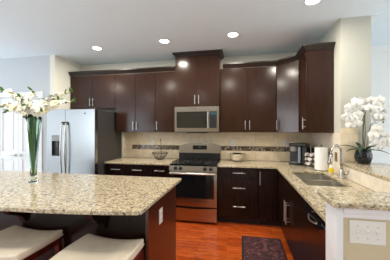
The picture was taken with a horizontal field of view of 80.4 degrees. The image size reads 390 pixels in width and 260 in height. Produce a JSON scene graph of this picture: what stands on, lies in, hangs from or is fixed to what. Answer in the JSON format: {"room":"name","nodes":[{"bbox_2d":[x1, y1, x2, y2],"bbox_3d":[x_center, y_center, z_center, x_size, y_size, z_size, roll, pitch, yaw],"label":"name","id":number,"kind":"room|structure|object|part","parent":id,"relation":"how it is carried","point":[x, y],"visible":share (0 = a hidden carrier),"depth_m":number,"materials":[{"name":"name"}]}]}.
{"room":"kitchen","nodes":[
{"label":"kitchen","id":0,"kind":"room"},
{"bbox_2d":[0,55,49,171],"bbox_3d":[-4.918,0.062,4.644,4.780,2.790,0.120,0,0,11],"label":"wall","id":1,"kind":"structure","parent":0,"point":[21,73],"depth_m":4.20,"materials":[{"name":"paint"}]},
{"bbox_2d":[0,98,17,170],"bbox_3d":[-3.487,0.425,4.295,0.453,2.048,0.092,0,0,11],"label":"door","id":2,"kind":"structure","parent":1,"relation":"in","point":[8,121],"depth_m":4.31,"materials":[{"name":"white wood"}]},
{"bbox_2d":[0,91,42,171],"bbox_3d":[-3.265,0.382,4.240,1.080,2.150,0.022,0,0,11],"label":"trim","id":3,"kind":"structure","parent":1,"relation":"attached to","point":[39,94],"depth_m":4.14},
{"bbox_2d":[18,97,37,171],"bbox_3d":[-3.039,0.425,4.205,0.453,2.048,0.092,0,0,11],"label":"door","id":4,"kind":"structure","parent":1,"relation":"in","point":[23,156],"depth_m":4.25,"materials":[{"name":"white wood"}]},
{"bbox_2d":[50,55,81,109],"bbox_3d":[-2.468,0.062,4.449,0.100,2.790,0.700,0,0,11],"label":"wall","id":5,"kind":"structure","parent":0,"point":[60,67],"depth_m":4.25,"materials":[{"name":"paint"}]},
{"bbox_2d":[0,0,389,65],"bbox_3d":[-1.535,-1.383,0.601,13.000,0.100,8.120,0,0,11],"label":"ceiling","id":6,"kind":"structure","parent":0,"point":[126,31],"depth_m":3.00,"materials":[{"name":"paint"}]},
{"bbox_2d":[91,46,101,49],"bbox_3d":[-1.595,-1.329,3.754,0.170,0.006,0.170,0,0,11],"label":"recessed light","id":7,"kind":"object","parent":6,"relation":"in","point":[92,47],"visible":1,"depth_m":3.75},
{"bbox_2d":[159,39,169,42],"bbox_3d":[-0.457,-1.329,3.455,0.170,0.006,0.170,0,0,11],"label":"recessed light","id":8,"kind":"object","parent":6,"relation":"in","point":[160,40],"visible":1,"depth_m":3.46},
{"bbox_2d":[227,32,238,36],"bbox_3d":[0.530,-1.329,3.222,0.170,0.006,0.170,0,0,11],"label":"recessed light","id":9,"kind":"object","parent":6,"relation":"in","point":[231,34],"visible":1,"depth_m":3.20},
{"bbox_2d":[303,0,320,4],"bbox_3d":[1.211,-1.329,2.377,0.170,0.006,0.170,0,0,11],"label":"recessed light","id":10,"kind":"object","parent":6,"relation":"in","point":[306,2],"visible":1,"depth_m":2.40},
{"bbox_2d":[176,219,293,259],"bbox_3d":[-0.716,1.507,2.528,5.050,0.100,4.020,0,0,11],"label":"floor","id":11,"kind":"structure","parent":0,"point":[195,240],"depth_m":3.10,"materials":[{"name":"brown wood"}]},
{"bbox_2d":[0,225,63,259],"bbox_3d":[-1.376,1.142,1.778,0.532,0.630,0.452,0,0,11],"label":"bar stool","id":12,"kind":"object","parent":11,"relation":"on","point":[17,242],"visible":1,"depth_m":1.76,"materials":[{"name":"beige leather"}]},
{"bbox_3d":[-1.376,0.883,1.778,0.511,0.028,0.430,0,0,11],"label":"nailhead trim","id":13,"kind":"part","parent":12,"relation":"part of","materials":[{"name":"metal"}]},
{"bbox_3d":[-1.113,1.192,1.919,0.072,0.530,0.072,0,0,11],"label":"leg","id":14,"kind":"part","parent":12,"relation":"part of","materials":[{"name":"brown wood"}]},
{"bbox_2d":[47,108,120,174],"bbox_3d":[-1.988,0.551,4.200,0.910,1.812,0.920,0,0,11],"label":"refrigerator","id":15,"kind":"object","parent":11,"relation":"on","point":[79,141],"visible":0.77,"depth_m":3.85,"materials":[{"name":"metal"}]},
{"bbox_3d":[-2.329,0.138,3.896,0.166,0.098,0.051,0,0,11],"label":"control panel","id":16,"kind":"part","parent":15,"relation":"part of","materials":[{"name":"grey plastic"}]},
{"bbox_3d":[-2.327,0.512,3.916,0.352,1.710,0.080,0,0,11],"label":"freezer door","id":17,"kind":"part","parent":15,"relation":"part of","materials":[{"name":"metal"}]},
{"bbox_3d":[-2.204,0.322,3.812,0.025,0.894,0.072,0,0,11],"label":"handle","id":18,"kind":"part","parent":15,"relation":"part of","materials":[{"name":"silver metal"}]},
{"bbox_3d":[-2.130,0.322,3.797,0.025,0.894,0.072,0,0,11],"label":"handle","id":19,"kind":"part","parent":15,"relation":"part of","materials":[{"name":"silver metal"}]},
{"bbox_3d":[-1.880,0.512,3.827,0.548,1.710,0.080,0,0,11],"label":"fridge door","id":20,"kind":"part","parent":15,"relation":"part of","materials":[{"name":"metal"}]},
{"bbox_2d":[0,186,175,259],"bbox_3d":[-1.439,1.016,2.294,2.325,0.882,0.958,0,0,11],"label":"kitchen island","id":21,"kind":"object","parent":11,"relation":"on","point":[159,240],"visible":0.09,"depth_m":1.95,"materials":[{"name":"brown wood"}]},
{"bbox_3d":[-1.501,1.016,2.050,2.299,0.882,0.024,0,0,11],"label":"panel","id":22,"kind":"part","parent":21,"relation":"part of","materials":[{"name":"brown wood"}]},
{"bbox_2d":[0,171,181,214],"bbox_3d":[-1.467,0.557,2.255,2.445,0.031,1.200,0,0,11],"label":"island countertop","id":23,"kind":"structure","parent":21,"relation":"on","point":[54,193],"depth_m":1.97,"materials":[{"name":"stone"}]},
{"bbox_2d":[25,114,41,182],"bbox_3d":[-1.684,0.192,2.405,0.150,0.700,0.150,0,0,11],"label":"glass vase","id":24,"kind":"object","parent":23,"relation":"on","point":[33,127],"visible":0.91,"depth_m":2.37,"materials":[{"name":"clear"}]},
{"bbox_2d":[0,86,24,117],"bbox_3d":[-1.838,0.010,2.403,0.363,0.926,0.138,0,0,11],"label":"stem","id":25,"kind":"object","parent":24,"relation":"in","point":[8,91],"visible":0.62,"depth_m":2.39,"materials":[{"name":"beige plant"}]},
{"bbox_2d":[0,102,25,124],"bbox_3d":[-1.906,0.087,2.453,0.473,0.772,0.156,0,0,11],"label":"stem","id":26,"kind":"object","parent":24,"relation":"in","point":[6,105],"visible":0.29,"depth_m":2.42,"materials":[{"name":"white plant"}]},
{"bbox_2d":[2,102,27,115],"bbox_3d":[-1.791,0.095,2.373,0.263,0.754,0.159,0,0,1],"label":"stem","id":27,"kind":"object","parent":24,"relation":"in","point":[15,107],"visible":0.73,"depth_m":2.34,"materials":[{"name":"beige plant"}]},
{"bbox_2d":[17,93,33,103],"bbox_3d":[-1.761,0.042,2.427,0.214,0.861,0.128,0,0,11],"label":"stem","id":28,"kind":"object","parent":24,"relation":"in","point":[20,94],"visible":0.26,"depth_m":2.42,"materials":[{"name":"beige plant"}]},
{"bbox_2d":[21,99,32,117],"bbox_3d":[-1.648,0.084,2.343,0.146,0.777,0.187,0,0,-18],"label":"stem","id":29,"kind":"object","parent":24,"relation":"in","point":[28,104],"visible":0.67,"depth_m":2.31,"materials":[{"name":"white plant"}]},
{"bbox_2d":[19,87,36,117],"bbox_3d":[-1.708,0.016,2.367,0.167,0.913,0.146,0,0,-19],"label":"stem","id":30,"kind":"object","parent":24,"relation":"in","point":[29,95],"visible":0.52,"depth_m":2.35,"materials":[{"name":"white plant"}]},
{"bbox_2d":[29,102,45,115],"bbox_3d":[-1.593,0.095,2.340,0.293,0.755,0.134,0,0,33],"label":"stem","id":31,"kind":"object","parent":24,"relation":"in","point":[37,107],"visible":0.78,"depth_m":2.28,"materials":[{"name":"white plant"}]},
{"bbox_2d":[36,96,62,117],"bbox_3d":[-1.516,0.062,2.358,0.380,0.821,0.143,0,0,11],"label":"stem","id":32,"kind":"object","parent":24,"relation":"in","point":[42,101],"visible":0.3,"depth_m":2.35,"materials":[{"name":"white plant"}]},
{"bbox_2d":[35,98,75,140],"bbox_3d":[-1.441,0.077,2.323,0.552,0.790,0.134,0,0,23],"label":"stem","id":33,"kind":"object","parent":24,"relation":"in","point":[53,104],"visible":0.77,"depth_m":2.32,"materials":[{"name":"white plant"}]},
{"bbox_2d":[39,87,72,137],"bbox_3d":[-1.466,0.022,2.376,0.478,0.901,0.139,0,0,11],"label":"stem","id":34,"kind":"object","parent":24,"relation":"in","point":[61,95],"visible":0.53,"depth_m":2.35,"materials":[{"name":"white plant"}]},
{"bbox_2d":[159,207,162,224],"bbox_3d":[-0.299,0.757,2.037,0.010,0.130,0.078,0,0,11],"label":"outlet","id":35,"kind":"object","parent":21,"relation":"attached to","point":[161,209],"visible":1,"depth_m":2.03,"materials":[{"name":"white plastic"}]},
{"bbox_3d":[-0.295,1.016,2.148,0.025,0.882,0.760,0,0,11],"label":"panel","id":36,"kind":"part","parent":21,"relation":"part of","materials":[{"name":"brown wood"}]},
{"bbox_2d":[50,233,144,259],"bbox_3d":[-0.664,1.142,1.615,0.532,0.630,0.452,0,0,11],"label":"bar stool","id":37,"kind":"object","parent":11,"relation":"on","point":[89,246],"visible":1,"depth_m":1.62,"materials":[{"name":"beige leather"}]},
{"bbox_2d":[106,164,126,175],"bbox_3d":[-1.294,1.016,4.229,0.378,0.882,0.669,0,0,11],"label":"base cabinet","id":38,"kind":"object","parent":11,"relation":"on","point":[111,169],"visible":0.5,"depth_m":3.94,"materials":[{"name":"brown wood"}]},
{"bbox_2d":[126,164,148,176],"bbox_3d":[-0.911,1.016,4.152,0.398,0.882,0.669,0,0,11],"label":"base cabinet","id":39,"kind":"object","parent":11,"relation":"on","point":[131,169],"visible":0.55,"depth_m":3.86,"materials":[{"name":"brown wood"}]},
{"bbox_2d":[149,165,168,177],"bbox_3d":[-0.528,1.016,4.076,0.380,0.882,0.669,0,0,11],"label":"base cabinet","id":40,"kind":"object","parent":11,"relation":"on","point":[154,170],"visible":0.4,"depth_m":3.79,"materials":[{"name":"brown wood"}]},
{"bbox_2d":[104,157,176,165],"bbox_3d":[-0.911,0.557,4.150,1.161,0.031,0.669,0,0,11],"label":"countertop","id":41,"kind":"structure","parent":40,"relation":"on","point":[125,160],"depth_m":3.97,"materials":[{"name":"stone"}]},
{"bbox_2d":[152,139,167,159],"bbox_3d":[-0.641,0.350,4.226,0.299,0.382,0.299,0,0,11],"label":"fruit stand","id":42,"kind":"object","parent":41,"relation":"on","point":[153,153],"visible":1,"depth_m":4.18,"materials":[{"name":"metal"}]},
{"bbox_2d":[152,152,167,159],"bbox_3d":[-0.641,0.476,4.226,0.299,0.130,0.299,0,0,11],"label":"wire bowl","id":43,"kind":"object","parent":42,"relation":"on","point":[153,153],"depth_m":4.18,"materials":[{"name":"metal"}]},
{"bbox_2d":[169,143,220,223],"bbox_3d":[0.024,0.846,3.901,0.766,1.222,0.770,0,0,11],"label":"gas range","id":44,"kind":"object","parent":11,"relation":"on","point":[196,165],"visible":1,"depth_m":3.61,"materials":[{"name":"silver metal"}]},
{"bbox_3d":[-0.046,0.674,3.557,0.720,0.031,0.067,0,0,11],"label":"handle","id":45,"kind":"part","parent":44,"relation":"part of","materials":[{"name":"silver metal"}]},
{"bbox_3d":[-0.034,0.920,3.616,0.758,0.538,0.055,0,0,11],"label":"oven door","id":46,"kind":"part","parent":44,"relation":"part of","materials":[{"name":"silver metal"}]},
{"bbox_3d":[-0.033,0.604,3.617,0.762,0.081,0.047,0,0,11],"label":"control panel","id":47,"kind":"part","parent":44,"relation":"part of","materials":[{"name":"silver metal"}]},
{"bbox_2d":[170,158,219,165],"bbox_3d":[0.025,0.534,3.907,0.760,0.054,0.585,0,0,11],"label":"cooktop","id":48,"kind":"object","parent":44,"relation":"in","point":[181,161],"depth_m":3.73,"materials":[{"name":"metal"}]},
{"bbox_3d":[-0.034,1.311,3.616,0.758,0.212,0.055,0,0,11],"label":"storage drawer","id":49,"kind":"part","parent":44,"relation":"part of","materials":[{"name":"silver metal"}]},
{"bbox_3d":[0.086,0.315,4.194,0.260,0.073,0.027,0,0,11],"label":"display panel","id":50,"kind":"part","parent":44,"relation":"part of","materials":[{"name":"black glass"}]},
{"bbox_2d":[218,167,257,223],"bbox_3d":[0.712,1.016,3.828,0.608,0.882,0.669,0,0,11],"label":"base cabinet","id":51,"kind":"object","parent":11,"relation":"on","point":[237,187],"visible":0.99,"depth_m":3.54,"materials":[{"name":"brown wood"}]},
{"bbox_3d":[0.656,1.193,3.549,0.598,0.298,0.020,0,0,11],"label":"drawer","id":52,"kind":"part","parent":51,"relation":"part of","materials":[{"name":"brown wood"}]},
{"bbox_3d":[0.656,0.888,3.549,0.598,0.296,0.020,0,0,11],"label":"drawer","id":53,"kind":"part","parent":51,"relation":"part of","materials":[{"name":"brown wood"}]},
{"bbox_3d":[0.656,0.660,3.549,0.598,0.144,0.020,0,0,11],"label":"drawer","id":54,"kind":"part","parent":51,"relation":"part of","materials":[{"name":"brown wood"}]},
{"bbox_2d":[242,236,287,259],"bbox_3d":[0.760,1.450,2.477,0.505,0.012,1.300,0,0,11],"label":"kitchen rug","id":55,"kind":"object","parent":11,"relation":"on","point":[253,248],"visible":1,"depth_m":2.79,"materials":[{"name":"brown fabric"}]},
{"bbox_2d":[258,168,279,225],"bbox_3d":[1.455,1.016,3.679,0.901,0.882,0.668,0,0,11],"label":"base cabinet","id":56,"kind":"object","parent":11,"relation":"on","point":[268,181],"visible":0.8,"depth_m":3.45,"materials":[{"name":"brown wood"}]},
{"bbox_2d":[278,171,323,259],"bbox_3d":[1.375,1.016,2.658,0.660,0.882,1.383,0,0,11],"label":"base cabinet","id":57,"kind":"object","parent":11,"relation":"on","point":[290,212],"visible":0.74,"depth_m":2.51,"materials":[{"name":"brown wood"}]},
{"bbox_3d":[1.165,0.671,3.038,0.020,0.166,0.712,0,0,11],"label":"drawer","id":58,"kind":"part","parent":57,"relation":"part of","materials":[{"name":"brown wood"}]},
{"bbox_3d":[1.165,1.052,3.038,0.020,0.580,0.712,0,0,11],"label":"door","id":59,"kind":"part","parent":57,"relation":"part of","materials":[{"name":"brown wood"}]},
{"bbox_3d":[1.030,0.671,2.360,0.020,0.166,0.659,0,0,11],"label":"drawer","id":60,"kind":"part","parent":57,"relation":"part of","materials":[{"name":"brown wood"}]},
{"bbox_3d":[1.030,1.052,2.360,0.020,0.580,0.659,0,0,11],"label":"door","id":61,"kind":"part","parent":57,"relation":"part of","materials":[{"name":"brown wood"}]},
{"bbox_2d":[218,160,373,222],"bbox_3d":[0.953,0.557,2.744,1.507,0.031,2.675,0,0,11],"label":"countertop","id":62,"kind":"structure","parent":57,"relation":"on","point":[308,192],"depth_m":2.57,"materials":[{"name":"stone"}]},
{"bbox_2d":[229,153,246,161],"bbox_3d":[0.724,0.473,3.963,0.275,0.137,0.275,0,0,-38],"label":"mixing bowl","id":63,"kind":"object","parent":62,"relation":"on","point":[236,157],"visible":1,"depth_m":3.88,"materials":[{"name":"ceramic"}]},
{"bbox_2d":[289,142,309,165],"bbox_3d":[1.635,0.364,3.641,0.282,0.356,0.308,0,0,35],"label":"coffee maker","id":64,"kind":"object","parent":62,"relation":"on","point":[298,150],"visible":0.91,"depth_m":3.54,"materials":[{"name":"black plastic"}]},
{"bbox_3d":[1.645,0.232,3.648,0.263,0.050,0.265,0,0,35],"label":"lid","id":65,"kind":"part","parent":64,"relation":"part of","materials":[{"name":"black plastic"}]},
{"bbox_3d":[1.628,0.385,3.578,0.040,0.252,0.118,0,0,35],"label":"water tank","id":66,"kind":"part","parent":64,"relation":"part of","materials":[{"name":"plastic"}]},
{"bbox_2d":[293,173,345,186],"bbox_3d":[1.384,0.675,2.628,0.396,0.204,0.816,0,0,11],"label":"sink","id":67,"kind":"object","parent":62,"relation":"in","point":[309,179],"visible":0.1,"depth_m":2.64,"materials":[{"name":"metal"}]},
{"bbox_3d":[1.427,0.675,2.840,0.396,0.203,0.384,0,0,11],"label":"bowl","id":68,"kind":"part","parent":67,"relation":"part of","materials":[{"name":"metal"}]},
{"bbox_3d":[1.344,0.675,2.428,0.396,0.203,0.408,0,0,11],"label":"bowl","id":69,"kind":"part","parent":67,"relation":"part of","materials":[{"name":"metal"}]},
{"bbox_2d":[314,144,327,171],"bbox_3d":[1.695,0.367,3.096,0.170,0.349,0.170,0,0,11],"label":"paper towel holder","id":70,"kind":"object","parent":62,"relation":"on","point":[321,153],"visible":0.95,"depth_m":3.03,"materials":[{"name":"white paper"}]},
{"bbox_2d":[328,163,333,174],"bbox_3d":[1.668,0.464,2.826,0.061,0.156,0.060,0,0,11],"label":"soap bottle","id":71,"kind":"object","parent":62,"relation":"on","point":[331,168],"visible":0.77,"depth_m":2.81,"materials":[{"name":"yellow plastic"}]},
{"bbox_2d":[327,144,348,178],"bbox_3d":[1.590,0.350,2.578,0.221,0.383,0.122,0,0,11],"label":"faucet","id":72,"kind":"object","parent":62,"relation":"on","point":[342,173],"visible":1,"depth_m":2.57,"materials":[{"name":"silver metal"}]},
{"bbox_3d":[1.583,0.310,2.583,0.166,0.303,0.031,0,0,-10],"label":"spout","id":73,"kind":"part","parent":72,"relation":"part of","materials":[{"name":"silver metal"}]},
{"bbox_2d":[302,197,325,259],"bbox_3d":[1.168,1.019,1.664,0.636,0.875,0.631,0,0,11],"label":"dishwasher","id":74,"kind":"object","parent":11,"relation":"on","point":[314,226],"visible":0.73,"depth_m":1.74,"materials":[{"name":"black plastic"}]},
{"bbox_3d":[0.896,0.647,1.718,0.030,0.124,0.627,0,0,11],"label":"control panel","id":75,"kind":"part","parent":74,"relation":"part of","materials":[{"name":"black glass"}]},
{"bbox_2d":[82,52,389,163],"bbox_3d":[1.593,0.062,4.054,8.220,2.790,0.120,0,0,11],"label":"wall","id":76,"kind":"structure","parent":0,"point":[380,62],"depth_m":3.74,"materials":[{"name":"white paint"}]},
{"bbox_2d":[70,74,115,109],"bbox_3d":[-1.905,-0.720,4.504,0.971,0.623,0.368,0,0,11],"label":"upper cabinet","id":77,"kind":"object","parent":76,"relation":"attached to","point":[97,91],"depth_m":4.36,"materials":[{"name":"brown wood"}]},
{"bbox_3d":[-2.175,-0.720,4.421,0.467,0.617,0.020,0,0,11],"label":"door","id":78,"kind":"part","parent":77,"relation":"part of","materials":[{"name":"brown wood"}]},
{"bbox_3d":[-1.711,-0.720,4.328,0.467,0.617,0.020,0,0,11],"label":"door","id":79,"kind":"part","parent":77,"relation":"part of","materials":[{"name":"brown wood"}]},
{"bbox_3d":[-1.435,-0.720,4.433,0.022,0.623,0.324,0,0,11],"label":"filler strip","id":80,"kind":"part","parent":77,"relation":"part of","materials":[{"name":"brown wood"}]},
{"bbox_2d":[68,66,174,76],"bbox_3d":[-1.380,-1.071,4.229,2.104,0.077,0.060,0,0,11],"label":"crown molding","id":81,"kind":"structure","parent":77,"relation":"attached to","point":[165,68],"depth_m":4.20,"materials":[{"name":"brown wood"}]},
{"bbox_2d":[116,72,154,131],"bbox_3d":[-1.056,-0.497,4.335,0.758,1.068,0.368,0,0,11],"label":"upper cabinet","id":82,"kind":"object","parent":76,"relation":"attached to","point":[135,93],"visible":1,"depth_m":4.20,"materials":[{"name":"brown wood"}]},
{"bbox_3d":[-1.269,-0.497,4.240,0.375,1.062,0.020,0,0,11],"label":"door","id":83,"kind":"part","parent":82,"relation":"part of","materials":[{"name":"brown wood"}]},
{"bbox_3d":[-0.896,-0.497,4.165,0.373,1.062,0.020,0,0,11],"label":"door","id":84,"kind":"part","parent":82,"relation":"part of","materials":[{"name":"brown wood"}]},
{"bbox_2d":[155,71,174,131],"bbox_3d":[-0.496,-0.497,4.223,0.376,1.068,0.368,0,0,11],"label":"upper cabinet","id":85,"kind":"object","parent":76,"relation":"attached to","point":[164,81],"visible":0.8,"depth_m":4.08,"materials":[{"name":"brown wood"}]},
{"bbox_2d":[172,49,223,106],"bbox_3d":[0.065,-0.867,4.088,0.868,0.931,0.412,0,0,11],"label":"upper cabinet","id":86,"kind":"object","parent":76,"relation":"attached to","point":[197,77],"depth_m":3.93,"materials":[{"name":"brown wood"}]},
{"bbox_3d":[-0.153,-0.840,3.981,0.380,0.871,0.020,0,0,11],"label":"door","id":87,"kind":"part","parent":86,"relation":"part of","materials":[{"name":"brown wood"}]},
{"bbox_2d":[175,106,219,132],"bbox_3d":[0.057,-0.172,4.066,0.764,0.449,0.434,0,0,11],"label":"microwave","id":88,"kind":"object","parent":86,"relation":"attached to","point":[201,119],"visible":0.99,"depth_m":3.90,"materials":[{"name":"grey metal"}]},
{"bbox_3d":[0.217,-0.166,3.837,0.022,0.266,0.048,0,0,11],"label":"handle","id":89,"kind":"part","parent":88,"relation":"part of","materials":[{"name":"silver metal"}]},
{"bbox_3d":[0.306,-0.173,3.864,0.120,0.277,0.034,0,0,11],"label":"control panel","id":90,"kind":"part","parent":88,"relation":"part of","materials":[{"name":"black plastic"}]},
{"bbox_3d":[0.225,-0.840,3.905,0.380,0.871,0.020,0,0,11],"label":"door","id":91,"kind":"part","parent":86,"relation":"part of","materials":[{"name":"brown wood"}]},
{"bbox_2d":[124,132,309,160],"bbox_3d":[0.270,0.448,4.251,3.437,0.818,0.012,0,0,11],"label":"tile backsplash","id":92,"kind":"structure","parent":76,"relation":"attached to","point":[258,146],"depth_m":4.19,"materials":[{"name":"tile"}]},
{"bbox_2d":[220,66,275,131],"bbox_3d":[0.893,-0.497,3.945,0.901,1.068,0.368,0,0,11],"label":"upper cabinet","id":93,"kind":"object","parent":76,"relation":"attached to","point":[247,95],"visible":1,"depth_m":3.80,"materials":[{"name":"brown wood"}]},
{"bbox_3d":[0.645,-0.497,3.857,0.446,1.062,0.020,0,0,11],"label":"door","id":94,"kind":"part","parent":93,"relation":"part of","materials":[{"name":"brown wood"}]},
{"bbox_3d":[1.088,-0.497,3.768,0.445,1.062,0.020,0,0,11],"label":"door","id":95,"kind":"part","parent":93,"relation":"part of","materials":[{"name":"brown wood"}]},
{"bbox_2d":[276,60,300,132],"bbox_3d":[1.608,-0.497,3.679,0.614,1.068,0.609,0,0,11],"label":"upper cabinet","id":96,"kind":"object","parent":76,"relation":"attached to","point":[287,75],"visible":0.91,"depth_m":3.54,"materials":[{"name":"brown wood"}]},
{"bbox_2d":[371,15,389,52],"bbox_3d":[3.821,-1.288,2.941,3.374,0.090,1.190,0,0,11],"label":"trim","id":97,"kind":"structure","parent":76,"relation":"attached to","point":[383,48],"depth_m":3.66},
{"bbox_2d":[319,16,370,183],"bbox_3d":[2.010,0.062,3.303,0.320,2.790,1.190,0,0,11],"label":"wall","id":98,"kind":"structure","parent":0,"point":[351,35],"depth_m":2.73,"materials":[{"name":"beige paint"}]},
{"bbox_2d":[299,49,333,132],"bbox_3d":[1.631,-0.497,3.169,0.368,1.068,0.377,0,0,11],"label":"upper cabinet","id":99,"kind":"object","parent":98,"relation":"attached to","point":[316,67],"visible":1,"depth_m":2.99,"materials":[{"name":"brown wood"}]},
{"bbox_2d":[223,42,335,68],"bbox_3d":[1.201,-1.071,3.485,1.625,0.077,0.498,0,0,43],"label":"crown molding","id":100,"kind":"structure","parent":99,"relation":"on","point":[325,45],"depth_m":3.52,"materials":[{"name":"brown wood"}]},
{"bbox_3d":[1.499,-0.497,3.197,0.020,1.062,0.368,0,0,11],"label":"door","id":101,"kind":"part","parent":99,"relation":"part of","materials":[{"name":"brown wood"}]},
{"bbox_2d":[310,133,339,174],"bbox_3d":[1.845,0.289,3.329,0.012,0.501,1.177,0,0,11],"label":"tile backsplash","id":102,"kind":"structure","parent":98,"relation":"attached to","point":[328,140],"depth_m":3.10,"materials":[{"name":"tile"}]},
{"bbox_2d":[340,128,357,161],"bbox_3d":[1.822,0.179,2.728,0.190,0.400,0.010,0,0,11],"label":"tile backsplash","id":103,"kind":"structure","parent":98,"relation":"attached to","point":[348,136],"depth_m":2.73,"materials":[{"name":"tile"}]},
{"bbox_2d":[342,178,389,259],"bbox_3d":[1.335,0.934,1.990,0.756,1.045,1.650,0,0,11],"label":"wall","id":104,"kind":"structure","parent":0,"point":[351,251],"depth_m":1.24,"materials":[{"name":"beige paint"}]},
{"bbox_2d":[326,202,342,259],"bbox_3d":[0.798,0.934,1.326,0.036,1.045,0.162,0,0,11],"label":"trim","id":105,"kind":"structure","parent":104,"relation":"attached to","point":[334,216],"depth_m":1.27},
{"bbox_2d":[317,162,389,210],"bbox_3d":[1.455,0.396,1.940,1.142,0.032,1.698,0,0,11],"label":"countertop","id":106,"kind":"structure","parent":104,"relation":"on","point":[366,200],"depth_m":1.34,"materials":[{"name":"stone"}]},
{"bbox_2d":[340,95,389,163],"bbox_3d":[1.896,0.000,2.584,0.468,0.758,0.246,0,0,11],"label":"potted orchid","id":107,"kind":"object","parent":106,"relation":"on","point":[379,138],"visible":1,"depth_m":2.54,"materials":[{"name":"plant"}]},
{"bbox_3d":[1.822,-0.034,2.604,0.187,0.531,0.014,0,0,1],"label":"stem","id":108,"kind":"part","parent":107,"relation":"part of","materials":[{"name":"plant"}]},
{"bbox_3d":[1.900,0.304,2.606,0.170,0.150,0.176,0,0,11],"label":"pot","id":109,"kind":"part","parent":107,"relation":"part of","materials":[{"name":"ceramic"}]},
{"bbox_2d":[343,208,389,219],"bbox_3d":[1.171,0.442,1.169,0.756,0.060,0.024,0,0,11],"label":"trim","id":110,"kind":"structure","parent":104,"relation":"attached to","point":[348,213],"depth_m":1.22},
{"bbox_2d":[343,166,389,192],"bbox_3d":[1.582,0.476,2.011,0.010,0.128,1.507,0,0,11],"label":"tile backsplash","id":111,"kind":"structure","parent":104,"relation":"attached to","point":[376,184],"depth_m":2.15,"materials":[{"name":"tile"}]},
{"bbox_2d":[349,220,385,245],"bbox_3d":[0.916,0.546,1.222,0.172,0.124,0.020,0,0,11],"label":"switch plate","id":112,"kind":"object","parent":104,"relation":"attached to","point":[360,231],"visible":1,"depth_m":1.23,"materials":[{"name":"white plastic"}]}
]}

